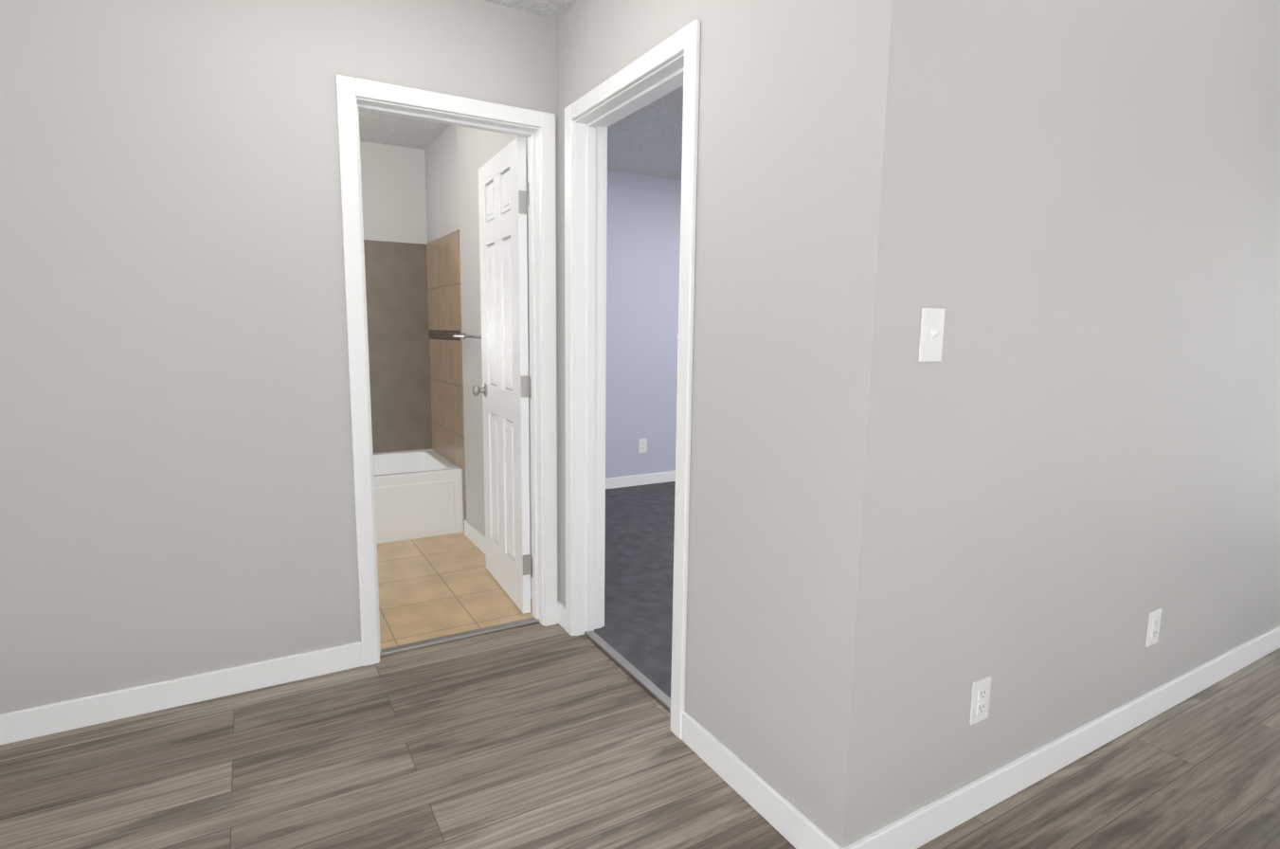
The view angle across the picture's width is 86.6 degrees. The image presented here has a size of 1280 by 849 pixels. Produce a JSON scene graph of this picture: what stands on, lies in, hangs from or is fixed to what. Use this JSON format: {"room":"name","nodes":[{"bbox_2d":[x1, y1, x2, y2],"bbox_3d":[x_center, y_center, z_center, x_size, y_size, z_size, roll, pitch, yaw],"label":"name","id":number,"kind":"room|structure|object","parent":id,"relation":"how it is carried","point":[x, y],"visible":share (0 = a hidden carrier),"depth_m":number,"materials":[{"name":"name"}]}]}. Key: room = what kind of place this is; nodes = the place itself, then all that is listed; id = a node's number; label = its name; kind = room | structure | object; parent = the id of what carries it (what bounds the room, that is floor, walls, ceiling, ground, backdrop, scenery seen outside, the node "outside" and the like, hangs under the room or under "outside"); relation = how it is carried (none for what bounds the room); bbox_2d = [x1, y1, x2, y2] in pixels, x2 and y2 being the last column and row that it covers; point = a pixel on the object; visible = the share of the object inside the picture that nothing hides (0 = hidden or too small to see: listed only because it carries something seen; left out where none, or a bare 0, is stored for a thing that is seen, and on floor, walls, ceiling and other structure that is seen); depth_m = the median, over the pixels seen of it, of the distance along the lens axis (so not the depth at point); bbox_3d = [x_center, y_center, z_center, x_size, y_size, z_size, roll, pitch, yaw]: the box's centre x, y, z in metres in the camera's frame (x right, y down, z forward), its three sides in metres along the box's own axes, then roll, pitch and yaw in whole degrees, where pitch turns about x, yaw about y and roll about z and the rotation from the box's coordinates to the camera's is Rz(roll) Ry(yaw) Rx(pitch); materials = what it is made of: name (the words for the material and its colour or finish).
{"room":"hallway","nodes":[
{"label":"hallway","id":0,"kind":"room"},
{"bbox_2d":[0,0,559,713],"bbox_3d":[-1.566,-0.324,2.103,2.790,2.510,0.120,-4,9,-30],"label":"wall","id":1,"kind":"structure","parent":0,"point":[176,481],"depth_m":2.12,"materials":[{"name":"grey paint"}]},
{"bbox_2d":[0,641,362,745],"bbox_3d":[-1.826,0.899,2.051,1.847,0.095,0.014,-4,9,-30],"label":"baseboard","id":2,"kind":"structure","parent":1,"relation":"attached to","point":[25,724],"depth_m":2.21,"materials":[{"name":"white wood"}]},
{"bbox_2d":[335,74,557,666],"bbox_3d":[-0.712,-0.159,2.624,0.776,2.063,0.154,-4,9,-30],"label":"door frame","id":3,"kind":"structure","parent":1,"relation":"attached to","point":[349,89],"depth_m":2.51,"materials":[{"name":"white wood"}]},
{"bbox_2d":[379,616,539,656],"bbox_3d":[-0.722,0.857,2.760,0.650,0.012,0.040,-4,9,-30],"label":"sill","id":4,"kind":"structure","parent":1,"relation":"attached to","point":[449,638],"depth_m":2.74,"materials":[{"name":"silver metal"}]},
{"bbox_2d":[471,136,531,613],"bbox_3d":[-0.651,-0.198,3.104,0.110,1.986,0.653,-3,9,-27],"label":"bathroom door","id":5,"kind":"structure","parent":1,"relation":"in","point":[503,211],"depth_m":3.02,"materials":[{"name":"white wood"}]},
{"bbox_2d":[360,141,432,453],"bbox_3d":[-2.225,-0.632,4.275,1.740,2.510,0.120,-4,9,-30],"label":"wall","id":6,"kind":"structure","parent":0,"point":[393,193],"depth_m":4.44,"materials":[{"name":"grey paint"}]},
{"bbox_2d":[363,230,463,468],"bbox_3d":[-1.947,-0.426,3.928,1.626,1.396,0.805,-4,9,-30],"label":"tile surround","id":7,"kind":"object","parent":6,"relation":"attached to","point":[412,292],"visible":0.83,"depth_m":4.52,"materials":[{"name":"tile"}]},
{"bbox_2d":[377,530,533,649],"bbox_3d":[-1.671,0.803,3.535,1.800,0.124,2.300,-4,9,-30],"label":"floor","id":8,"kind":"structure","parent":0,"point":[436,586],"depth_m":3.22,"materials":[{"name":"beige tile"}]},
{"bbox_2d":[373,449,463,543],"bbox_3d":[-1.925,0.463,4.088,1.520,0.400,0.766,-4,9,-30],"label":"bathtub","id":9,"kind":"object","parent":8,"relation":"on","point":[418,494],"visible":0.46,"depth_m":4.04,"materials":[{"name":"white ceramic"}]},
{"bbox_2d":[456,126,531,576],"bbox_3d":[-0.716,-0.443,3.412,0.004,2.410,1.305,-4,9,-30],"label":"wall","id":10,"kind":"structure","parent":0,"point":[477,149],"depth_m":3.76,"materials":[{"name":"grey paint"}]},
{"bbox_2d":[453,332,481,339],"bbox_3d":[-0.903,-0.476,3.668,0.062,0.040,0.580,-4,9,-30],"label":"towel rail","id":11,"kind":"object","parent":10,"relation":"attached to","point":[463,335],"visible":0.46,"depth_m":3.69,"materials":[{"name":"silver metal"}]},
{"bbox_2d":[358,0,683,180],"bbox_3d":[0.020,-1.671,3.198,6.780,0.100,3.949,-4,9,-30],"label":"ceiling","id":12,"kind":"structure","parent":0,"point":[646,140],"depth_m":4.06,"materials":[{"name":"white paint"}]},
{"bbox_2d":[594,481,675,698],"bbox_3d":[1.262,0.747,4.180,3.930,0.132,3.790,-4,9,-30],"label":"floor","id":13,"kind":"structure","parent":0,"point":[636,631],"depth_m":3.42,"materials":[{"name":"grey carpet"}]},
{"bbox_2d":[424,0,846,814],"bbox_3d":[-0.493,-0.454,3.146,0.120,2.510,3.830,-4,9,-30],"label":"wall","id":14,"kind":"structure","parent":0,"point":[769,99],"depth_m":1.72,"materials":[{"name":"grey paint"}]},
{"bbox_2d":[457,229,466,520],"bbox_3d":[-1.047,-0.221,4.006,0.012,1.800,0.010,-4,9,-30],"label":"trim","id":15,"kind":"structure","parent":14,"relation":"attached to","point":[461,374],"depth_m":3.99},
{"bbox_2d":[464,520,532,598],"bbox_3d":[-0.737,0.704,3.563,0.014,0.095,1.300,-4,9,-30],"label":"baseboard","id":16,"kind":"structure","parent":14,"relation":"attached to","point":[475,535],"depth_m":3.87,"materials":[{"name":"white wood"}]},
{"bbox_2d":[584,630,670,711],"bbox_3d":[-0.029,0.902,2.488,0.035,0.014,0.740,-4,9,-30],"label":"sill","id":17,"kind":"structure","parent":14,"relation":"attached to","point":[643,680],"depth_m":2.48,"materials":[{"name":"silver metal"}]},
{"bbox_2d":[564,18,700,739],"bbox_3d":[-0.014,-0.113,2.349,0.154,2.063,0.866,-4,9,-30],"label":"door frame","id":18,"kind":"structure","parent":14,"relation":"attached to","point":[686,40],"depth_m":2.56,"materials":[{"name":"white wood"}]},
{"bbox_2d":[681,710,841,848],"bbox_3d":[0.288,0.959,1.811,0.014,0.095,0.627,-4,9,-30],"label":"baseboard","id":19,"kind":"structure","parent":14,"relation":"attached to","point":[790,822],"depth_m":1.78,"materials":[{"name":"white wood"}]},
{"bbox_2d":[0,622,1279,848],"bbox_3d":[1.456,1.191,1.022,6.780,0.120,5.230,-4,9,-30],"label":"floor","id":20,"kind":"structure","parent":0,"point":[540,736],"depth_m":1.92,"materials":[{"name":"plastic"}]},
{"bbox_2d":[605,169,681,478],"bbox_3d":[0.389,-0.780,5.589,3.870,2.510,0.120,-4,9,-30],"label":"wall","id":21,"kind":"structure","parent":0,"point":[642,250],"depth_m":5.30,"materials":[{"name":"grey paint"}]},
{"bbox_2d":[605,470,675,488],"bbox_3d":[0.355,0.428,5.667,3.750,0.095,0.014,-4,9,-30],"label":"baseboard","id":22,"kind":"structure","parent":21,"relation":"attached to","point":[637,479],"depth_m":5.44,"materials":[{"name":"white wood"}]},
{"bbox_2d":[638,438,647,452],"bbox_3d":[0.023,0.170,5.440,0.070,0.114,0.008,-4,9,-30],"label":"outlet","id":23,"kind":"object","parent":21,"relation":"attached to","point":[642,445],"visible":1,"depth_m":5.44,"materials":[{"name":"white plastic"}]},
{"bbox_2d":[805,0,1279,847],"bbox_3d":[0.967,-0.759,1.649,6.780,3.560,0.120,-4,9,-30],"label":"wall","id":24,"kind":"structure","parent":0,"point":[1050,479],"depth_m":1.68,"materials":[{"name":"grey paint"}]},
{"bbox_2d":[918,307,945,361],"bbox_3d":[0.631,-0.192,1.455,0.070,0.114,0.018,-4,9,-30],"label":"light switch","id":25,"kind":"object","parent":24,"relation":"attached to","point":[931,333],"visible":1,"depth_m":1.46,"materials":[{"name":"white plastic"}]},
{"bbox_2d":[969,675,991,724],"bbox_3d":[0.868,0.703,1.729,0.070,0.114,0.008,-4,9,-30],"label":"outlet","id":26,"kind":"object","parent":24,"relation":"attached to","point":[980,699],"visible":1,"depth_m":1.72,"materials":[{"name":"white plastic"}]},
{"bbox_2d":[833,624,1279,848],"bbox_3d":[2.130,0.889,2.487,3.884,0.095,0.014,-4,9,-30],"label":"baseboard","id":27,"kind":"structure","parent":24,"relation":"attached to","point":[923,825],"depth_m":1.93,"materials":[{"name":"white wood"}]},
{"bbox_2d":[1145,608,1162,647],"bbox_3d":[1.648,0.651,2.176,0.070,0.114,0.008,-4,9,-30],"label":"outlet","id":28,"kind":"object","parent":24,"relation":"attached to","point":[1153,627],"visible":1,"depth_m":2.17,"materials":[{"name":"white plastic"}]}
]}

